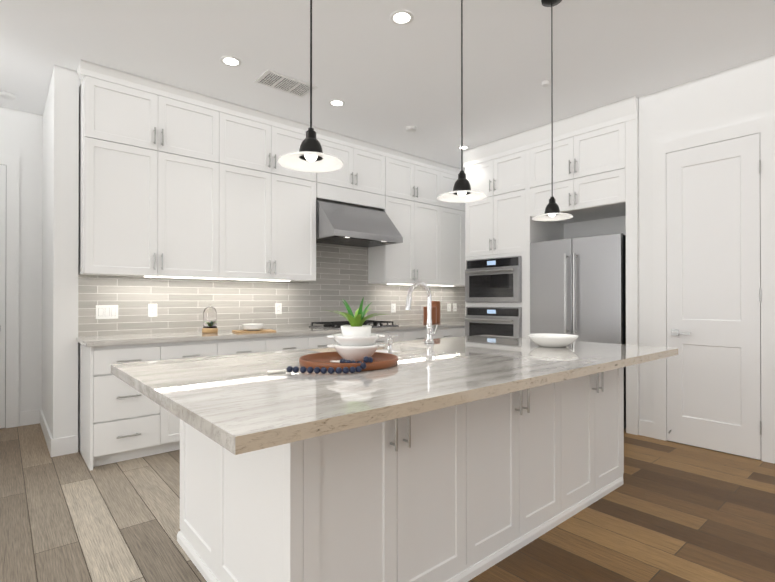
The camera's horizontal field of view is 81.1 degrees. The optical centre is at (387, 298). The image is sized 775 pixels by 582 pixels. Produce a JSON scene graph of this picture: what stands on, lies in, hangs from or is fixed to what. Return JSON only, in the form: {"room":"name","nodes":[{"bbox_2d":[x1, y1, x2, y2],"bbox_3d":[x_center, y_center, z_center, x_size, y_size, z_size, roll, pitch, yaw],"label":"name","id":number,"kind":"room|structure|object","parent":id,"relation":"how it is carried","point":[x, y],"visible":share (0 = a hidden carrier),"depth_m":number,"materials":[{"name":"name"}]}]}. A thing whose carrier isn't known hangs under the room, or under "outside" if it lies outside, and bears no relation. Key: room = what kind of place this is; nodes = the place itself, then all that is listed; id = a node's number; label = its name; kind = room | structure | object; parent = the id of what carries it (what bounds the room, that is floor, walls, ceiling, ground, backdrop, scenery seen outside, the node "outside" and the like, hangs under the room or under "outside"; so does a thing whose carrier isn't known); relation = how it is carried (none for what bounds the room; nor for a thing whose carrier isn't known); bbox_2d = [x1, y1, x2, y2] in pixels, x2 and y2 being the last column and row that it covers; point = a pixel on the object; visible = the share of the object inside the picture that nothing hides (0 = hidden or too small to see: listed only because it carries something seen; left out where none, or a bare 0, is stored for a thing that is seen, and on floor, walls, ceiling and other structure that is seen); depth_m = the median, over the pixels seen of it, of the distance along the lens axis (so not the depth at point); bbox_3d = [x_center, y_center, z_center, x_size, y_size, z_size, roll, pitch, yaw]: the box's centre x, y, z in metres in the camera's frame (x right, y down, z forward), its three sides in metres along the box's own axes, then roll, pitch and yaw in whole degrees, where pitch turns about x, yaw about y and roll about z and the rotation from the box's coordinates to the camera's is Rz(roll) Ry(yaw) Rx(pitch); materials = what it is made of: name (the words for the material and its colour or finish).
{"room":"kitchen","nodes":[
{"label":"kitchen","id":0,"kind":"room"},
{"bbox_2d":[0,106,42,411],"bbox_3d":[-5.885,-0.302,2.472,6.367,3.045,0.140,0,0,-41],"label":"wall","id":1,"kind":"structure","parent":0,"point":[21,134],"depth_m":4.42,"materials":[{"name":"white paint"}]},
{"bbox_2d":[0,153,19,428],"bbox_3d":[-3.931,-0.071,3.996,1.060,2.596,0.078,0,0,-41],"label":"hall door","id":2,"kind":"structure","parent":1,"relation":"in","point":[9,280],"depth_m":4.31,"materials":[{"name":"white wood"}]},
{"bbox_2d":[42,65,78,438],"bbox_3d":[-2.946,-0.295,4.056,0.160,3.045,1.269,0,0,-41],"label":"wall","id":3,"kind":"structure","parent":0,"point":[60,200],"depth_m":3.59,"materials":[{"name":"white paint"}]},
{"bbox_2d":[39,409,54,456],"bbox_3d":[-3.008,1.159,3.988,0.015,0.135,1.282,0,0,-41],"label":"baseboard","id":4,"kind":"structure","parent":3,"relation":"attached to","point":[50,442],"depth_m":3.76,"materials":[{"name":"white wood"}]},
{"bbox_2d":[78,71,159,278],"bbox_3d":[-2.241,-0.966,3.777,0.520,1.544,0.332,0,0,-41],"label":"upper cabinet","id":5,"kind":"object","parent":3,"relation":"attached to","point":[119,229],"depth_m":3.65,"materials":[{"name":"white wood"}]},
{"bbox_2d":[160,91,219,278],"bbox_3d":[-1.848,-0.965,4.113,0.516,1.544,0.332,0,0,-41],"label":"upper cabinet","id":6,"kind":"object","parent":0,"relation":"attached to","point":[193,206],"depth_m":3.99,"materials":[{"name":"white wood"}]},
{"bbox_2d":[220,107,271,282],"bbox_3d":[-1.455,-0.964,4.448,0.516,1.544,0.332,0,0,-41],"label":"upper cabinet","id":7,"kind":"object","parent":0,"relation":"attached to","point":[245,140],"depth_m":4.33,"materials":[{"name":"white wood"}]},
{"bbox_2d":[268,123,319,282],"bbox_3d":[-1.059,-0.962,4.787,0.527,1.544,0.332,0,0,-41],"label":"upper cabinet","id":8,"kind":"object","parent":0,"relation":"attached to","point":[295,249],"depth_m":4.65,"materials":[{"name":"white wood"}]},
{"bbox_2d":[320,135,387,210],"bbox_3d":[-0.497,-1.405,5.269,0.952,0.654,0.332,0,0,-41],"label":"upper cabinet","id":9,"kind":"object","parent":0,"relation":"attached to","point":[362,180],"depth_m":5.16,"materials":[{"name":"white wood"}]},
{"bbox_2d":[0,423,774,581],"bbox_3d":[-0.207,1.244,0.924,13.000,0.060,14.000,0,0,-41],"label":"floor","id":10,"kind":"structure","parent":0,"point":[668,511],"depth_m":2.46,"materials":[{"name":"brown wood"}]},
{"bbox_2d":[78,343,163,470],"bbox_3d":[-2.160,0.783,3.628,0.460,0.884,0.675,0,0,-41],"label":"base cabinet","id":11,"kind":"object","parent":10,"relation":"on","point":[117,422],"depth_m":3.36,"materials":[{"name":"white wood"}]},
{"bbox_2d":[76,319,464,346],"bbox_3d":[-0.464,0.332,5.059,4.945,0.030,0.705,0,0,-41],"label":"countertop","id":12,"kind":"structure","parent":11,"relation":"on","point":[153,336],"depth_m":3.94,"materials":[{"name":"grey stone"}]},
{"bbox_2d":[202,305,217,332],"bbox_3d":[-1.605,0.183,4.115,0.149,0.258,0.140,0,0,-41],"label":"terrarium","id":13,"kind":"object","parent":12,"relation":"on","point":[209,319],"visible":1,"depth_m":4.06,"materials":[{"name":"clear glass"}]},
{"bbox_2d":[232,323,275,332],"bbox_3d":[-1.256,0.276,4.265,0.360,0.074,0.220,0,0,-29],"label":"cutting board","id":14,"kind":"object","parent":12,"relation":"on","point":[253,328],"visible":1,"depth_m":4.19,"materials":[{"name":"brown wood"}]},
{"bbox_2d":[309,320,398,328],"bbox_3d":[-0.374,0.290,5.119,0.870,0.052,0.530,0,0,-41],"label":"cooktop","id":15,"kind":"object","parent":12,"relation":"in","point":[339,324],"visible":0.73,"depth_m":5.02,"materials":[{"name":"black metal"}]},
{"bbox_2d":[423,307,436,323],"bbox_3d":[0.547,0.212,5.834,0.170,0.215,0.170,0,0,-41],"label":"cutting board","id":16,"kind":"object","parent":12,"relation":"on","point":[434,315],"visible":0.71,"depth_m":5.78,"materials":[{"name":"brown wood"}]},
{"bbox_2d":[431,301,439,322],"bbox_3d":[0.626,0.178,6.112,0.176,0.285,0.176,0,0,-41],"label":"cutting board","id":17,"kind":"object","parent":12,"relation":"on","point":[435,304],"visible":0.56,"depth_m":6.03,"materials":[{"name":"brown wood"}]},
{"bbox_2d":[164,339,219,452],"bbox_3d":[-1.818,0.784,3.920,0.440,0.884,0.675,0,0,-41],"label":"base cabinet","id":18,"kind":"object","parent":10,"relation":"on","point":[202,347],"depth_m":3.62,"materials":[{"name":"white wood"}]},
{"bbox_2d":[220,339,267,355],"bbox_3d":[-1.483,0.785,4.206,0.440,0.884,0.675,0,0,-41],"label":"base cabinet","id":19,"kind":"object","parent":10,"relation":"on","point":[227,346],"depth_m":3.95,"materials":[{"name":"white wood"}]},
{"bbox_2d":[268,335,311,351],"bbox_3d":[-1.149,0.787,4.492,0.440,0.884,0.675,0,0,-41],"label":"base cabinet","id":20,"kind":"object","parent":10,"relation":"on","point":[275,342],"depth_m":4.24,"materials":[{"name":"white wood"}]},
{"bbox_2d":[312,335,335,347],"bbox_3d":[-0.867,0.787,4.732,0.300,0.884,0.675,0,0,-41],"label":"base cabinet","id":21,"kind":"object","parent":10,"relation":"on","point":[318,341],"depth_m":4.47,"materials":[{"name":"white wood"}]},
{"bbox_2d":[336,331,403,342],"bbox_3d":[-0.392,0.789,5.138,0.950,0.884,0.675,0,0,-41],"label":"base cabinet","id":22,"kind":"object","parent":10,"relation":"on","point":[400,334],"depth_m":5.05,"materials":[{"name":"white wood"}]},
{"bbox_2d":[177,367,623,581],"bbox_3d":[0.268,0.785,2.632,2.472,0.873,1.192,0,0,-41],"label":"kitchen island","id":23,"kind":"object","parent":10,"relation":"on","point":[460,459],"depth_m":1.87,"materials":[{"name":"painted wood"},{"name":"quartz stone"},{"name":"brushed nickel"}]},
{"bbox_2d":[111,349,506,454],"bbox_3d":[-0.425,0.324,1.871,1.007,0.040,1.468,0,0,-41],"label":"island countertop","id":24,"kind":"structure","parent":23,"relation":"on","point":[232,401],"depth_m":1.46,"materials":[{"name":"beige stone"}]},
{"bbox_2d":[331,347,402,352],"bbox_3d":[-0.113,0.457,2.750,0.635,0.242,0.473,0,0,-41],"label":"sink","id":25,"kind":"object","parent":24,"relation":"in","point":[381,349],"depth_m":3.03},
{"bbox_2d":[303,343,586,394],"bbox_3d":[0.190,0.326,2.396,0.611,0.040,1.468,0,0,-41],"label":"island countertop","id":26,"kind":"structure","parent":23,"relation":"on","point":[520,374],"depth_m":2.03,"materials":[{"name":"beige stone"}]},
{"bbox_2d":[267,297,397,373],"bbox_3d":[-0.245,0.146,2.037,0.644,0.316,0.471,0,0,-41],"label":"decorative tray","id":27,"kind":"object","parent":26,"relation":"on","point":[355,346],"visible":1,"depth_m":2.11,"materials":[{"name":"brown wood"}]},
{"bbox_2d":[387,335,397,353],"bbox_3d":[0.025,0.252,2.481,0.076,0.108,0.040,0,0,-41],"label":"soap dispenser","id":28,"kind":"object","parent":26,"relation":"on","point":[389,344],"visible":0.9,"depth_m":2.46,"materials":[{"name":"silver metal"}]},
{"bbox_2d":[383,335,677,374],"bbox_3d":[0.874,0.329,2.981,1.190,0.040,1.468,0,0,-41],"label":"island countertop","id":29,"kind":"structure","parent":23,"relation":"on","point":[598,358],"depth_m":2.68,"materials":[{"name":"beige stone"}]},
{"bbox_2d":[405,281,437,342],"bbox_3d":[0.233,0.096,3.064,0.256,0.425,0.113,0,0,-41],"label":"faucet","id":30,"kind":"object","parent":29,"relation":"on","point":[430,333],"visible":1,"depth_m":3.12,"materials":[{"name":"silver metal"}]},
{"bbox_2d":[527,333,577,346],"bbox_3d":[1.063,0.272,2.921,0.312,0.072,0.312,0,0,-41],"label":"serving bowl","id":31,"kind":"object","parent":29,"relation":"on","point":[551,340],"visible":1,"depth_m":2.83,"materials":[{"name":"white ceramic"}]},
{"bbox_2d":[404,327,435,340],"bbox_3d":[0.151,0.791,5.603,0.480,0.884,0.675,0,0,-41],"label":"base cabinet","id":32,"kind":"object","parent":10,"relation":"on","point":[417,333],"depth_m":5.32,"materials":[{"name":"white wood"}]},
{"bbox_2d":[436,327,459,338],"bbox_3d":[0.516,0.792,5.915,0.480,0.884,0.675,0,0,-41],"label":"base cabinet","id":33,"kind":"object","parent":10,"relation":"on","point":[441,332],"depth_m":5.67,"materials":[{"name":"white wood"}]},
{"bbox_2d":[460,327,464,336],"bbox_3d":[0.881,0.794,6.226,0.480,0.884,0.675,0,0,-41],"label":"base cabinet","id":34,"kind":"object","parent":10,"relation":"on","point":[462,329],"depth_m":5.86,"materials":[{"name":"white wood"}]},
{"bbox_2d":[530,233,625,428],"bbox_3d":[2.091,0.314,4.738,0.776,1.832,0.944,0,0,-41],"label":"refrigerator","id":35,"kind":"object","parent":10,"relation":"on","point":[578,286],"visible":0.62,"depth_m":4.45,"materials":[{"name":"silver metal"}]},
{"bbox_2d":[0,0,774,169],"bbox_3d":[-0.207,-1.871,0.937,13.000,0.080,14.000,0,0,-41],"label":"ceiling","id":36,"kind":"structure","parent":0,"point":[381,75],"depth_m":3.35,"materials":[{"name":"white paint"}]},
{"bbox_2d":[0,91,15,99],"bbox_3d":[-3.379,-1.802,4.027,0.120,0.030,0.120,0,0,-41],"label":"smoke detector","id":37,"kind":"object","parent":36,"relation":"attached to","point":[7,95],"visible":1,"depth_m":4.01,"materials":[{"name":"white plastic"}]},
{"bbox_2d":[220,56,240,66],"bbox_3d":[-1.200,-1.816,3.473,0.153,0.008,0.153,0,0,-41],"label":"recessed light","id":38,"kind":"object","parent":36,"relation":"in","point":[231,61],"visible":1,"depth_m":3.47,"materials":[{"name":"white plastic"}]},
{"bbox_2d":[254,69,317,97],"bbox_3d":[-0.858,-1.813,3.839,0.460,0.010,0.260,0,0,-41],"label":"ceiling vent","id":39,"kind":"object","parent":36,"relation":"in","point":[282,82],"visible":0.96,"depth_m":3.83,"materials":[{"name":"white metal"}]},
{"bbox_2d":[278,0,343,172],"bbox_3d":[-0.279,-1.159,1.654,0.238,1.335,0.238,0,0,-41],"label":"pendant light","id":40,"kind":"object","parent":36,"relation":"hanging from","point":[310,156],"visible":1,"depth_m":1.65,"materials":[{"name":"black metal"}]},
{"bbox_2d":[329,99,344,106],"bbox_3d":[-0.468,-1.813,4.206,0.153,0.008,0.153,0,0,-41],"label":"recessed light","id":41,"kind":"object","parent":36,"relation":"in","point":[337,103],"visible":1,"depth_m":4.20,"materials":[{"name":"white"}]},
{"bbox_2d":[390,10,413,24],"bbox_3d":[0.093,-1.818,2.936,0.153,0.008,0.153,0,0,-41],"label":"recessed light","id":42,"kind":"object","parent":36,"relation":"in","point":[401,17],"visible":1,"depth_m":2.93,"materials":[{"name":"white plastic"}]},
{"bbox_2d":[405,126,416,131],"bbox_3d":[0.250,-1.799,4.813,0.124,0.030,0.124,0,0,-41],"label":"smoke detector","id":43,"kind":"object","parent":36,"relation":"attached to","point":[410,128],"visible":1,"depth_m":4.78,"materials":[{"name":"white plastic"}]},
{"bbox_2d":[438,0,486,202],"bbox_3d":[0.361,-1.157,2.201,0.238,1.335,0.238,0,0,-41],"label":"pendant light","id":44,"kind":"object","parent":36,"relation":"hanging from","point":[462,192],"visible":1,"depth_m":2.20,"materials":[{"name":"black metal"}]},
{"bbox_2d":[458,145,468,149],"bbox_3d":[0.908,-1.808,5.428,0.135,0.008,0.135,0,0,-41],"label":"recessed light","id":45,"kind":"object","parent":36,"relation":"in","point":[464,147],"visible":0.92,"depth_m":5.42,"materials":[{"name":"white plastic"}]},
{"bbox_2d":[542,80,549,86],"bbox_3d":[1.328,-1.803,3.803,0.064,0.030,0.064,0,0,-41],"label":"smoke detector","id":46,"kind":"object","parent":36,"relation":"attached to","point":[545,83],"visible":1,"depth_m":3.78,"materials":[{"name":"white plastic"}]},
{"bbox_2d":[532,0,572,220],"bbox_3d":[0.996,-1.155,2.743,0.238,1.335,0.238,0,0,-41],"label":"pendant light","id":47,"kind":"object","parent":36,"relation":"hanging from","point":[552,212],"visible":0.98,"depth_m":2.74,"materials":[{"name":"black metal"}]},
{"bbox_2d":[368,155,415,286],"bbox_3d":[0.049,-0.958,5.734,0.483,1.544,0.332,0,0,-41],"label":"upper cabinet","id":48,"kind":"object","parent":0,"relation":"attached to","point":[393,265],"depth_m":5.63,"materials":[{"name":"white wood"}]},
{"bbox_2d":[416,163,439,286],"bbox_3d":[0.415,-0.957,6.046,0.480,1.544,0.332,0,0,-41],"label":"upper cabinet","id":49,"kind":"object","parent":0,"relation":"attached to","point":[427,178],"depth_m":5.93,"materials":[{"name":"white wood"}]},
{"bbox_2d":[440,167,463,286],"bbox_3d":[0.780,-0.956,6.358,0.480,1.544,0.332,0,0,-41],"label":"upper cabinet","id":50,"kind":"object","parent":0,"relation":"attached to","point":[451,214],"depth_m":6.23,"materials":[{"name":"white wood"}]},
{"bbox_2d":[464,203,464,286],"bbox_3d":[1.132,-0.955,6.659,0.446,1.544,0.332,0,0,-41],"label":"upper cabinet","id":51,"kind":"object","parent":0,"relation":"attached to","point":[464,203],"depth_m":6.40,"materials":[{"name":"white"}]},
{"bbox_2d":[465,307,521,336],"bbox_3d":[1.399,0.324,5.413,0.682,0.448,0.758,0,0,-41],"label":"oven","id":52,"kind":"object","parent":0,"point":[502,321],"visible":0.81,"depth_m":5.20,"materials":[{"name":"silver metal"}]},
{"bbox_2d":[639,55,774,421],"bbox_3d":[4.849,-0.307,1.170,0.120,3.045,7.795,0,0,-41],"label":"wall","id":53,"kind":"structure","parent":0,"point":[737,95],"depth_m":3.87,"materials":[{"name":"white paint"}]},
{"bbox_2d":[463,132,529,263],"bbox_3d":[1.523,-1.145,5.495,0.745,1.332,0.868,0,0,-41],"label":"upper cabinet","id":54,"kind":"object","parent":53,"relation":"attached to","point":[496,224],"depth_m":5.22,"materials":[{"name":"white wood"}]},
{"bbox_2d":[465,256,521,302],"bbox_3d":[1.399,-0.210,5.415,0.682,0.514,0.758,0,0,-41],"label":"microwave oven","id":55,"kind":"object","parent":54,"relation":"in","point":[494,280],"visible":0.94,"depth_m":5.20,"materials":[{"name":"silver metal"}]},
{"bbox_2d":[527,96,638,255],"bbox_3d":[2.166,-1.148,4.742,0.745,1.332,1.113,0,0,-41],"label":"upper cabinet","id":56,"kind":"object","parent":53,"relation":"attached to","point":[595,171],"depth_m":4.48,"materials":[{"name":"white wood"}]},
{"bbox_2d":[639,115,774,463],"bbox_3d":[2.556,-0.068,3.699,0.078,2.587,0.966,0,0,-41],"label":"pantry door","id":57,"kind":"structure","parent":53,"relation":"in","point":[714,264],"depth_m":3.63,"materials":[{"name":"white wood"}]},
{"bbox_3d":[-0.431,-0.291,5.139,5.073,3.045,0.890,0,0,-41],"label":"wall","id":58,"kind":"structure","parent":0,"visible":0},
{"bbox_2d":[96,305,117,318],"bbox_3d":[-2.388,0.114,3.860,0.165,0.118,0.008,0,0,-41],"label":"switch plate","id":59,"kind":"object","parent":58,"relation":"attached to","point":[106,311],"visible":1,"depth_m":3.86,"materials":[{"name":"white plastic"}]},
{"bbox_2d":[148,304,156,316],"bbox_3d":[-2.118,0.105,4.090,0.074,0.118,0.009,0,0,-41],"label":"electrical outlet plate","id":60,"kind":"object","parent":58,"relation":"attached to","point":[152,310],"visible":1,"depth_m":4.08,"materials":[{"name":"white plastic"}]},
{"bbox_2d":[275,303,281,313],"bbox_3d":[-1.177,0.108,4.894,0.074,0.118,0.009,0,0,-41],"label":"electrical outlet plate","id":61,"kind":"object","parent":58,"relation":"attached to","point":[278,308],"visible":1,"depth_m":4.89,"materials":[{"name":"white plastic"}]},
{"bbox_2d":[316,198,402,247],"bbox_3d":[-0.393,-0.858,5.146,0.942,0.434,0.648,0,0,-41],"label":"range hood","id":62,"kind":"object","parent":58,"relation":"attached to","point":[341,223],"visible":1,"depth_m":4.96,"materials":[{"name":"silver metal"}]},
{"bbox_2d":[391,304,395,312],"bbox_3d":[0.079,0.125,5.967,0.074,0.118,0.009,0,0,-41],"label":"electrical outlet plate","id":63,"kind":"object","parent":58,"relation":"attached to","point":[393,308],"visible":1,"depth_m":5.96,"materials":[{"name":"white plastic"}]},
{"bbox_2d":[447,303,450,310],"bbox_3d":[0.908,0.131,6.675,0.074,0.118,0.009,0,0,-41],"label":"electrical outlet plate","id":64,"kind":"object","parent":58,"relation":"attached to","point":[448,306],"visible":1,"depth_m":6.67,"materials":[{"name":"white plastic"}]},
{"bbox_2d":[453,303,456,310],"bbox_3d":[1.007,0.131,6.760,0.074,0.118,0.009,0,0,-41],"label":"electrical outlet plate","id":65,"kind":"object","parent":58,"relation":"attached to","point":[454,306],"visible":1,"depth_m":6.76,"materials":[{"name":"white plastic"}]}
]}

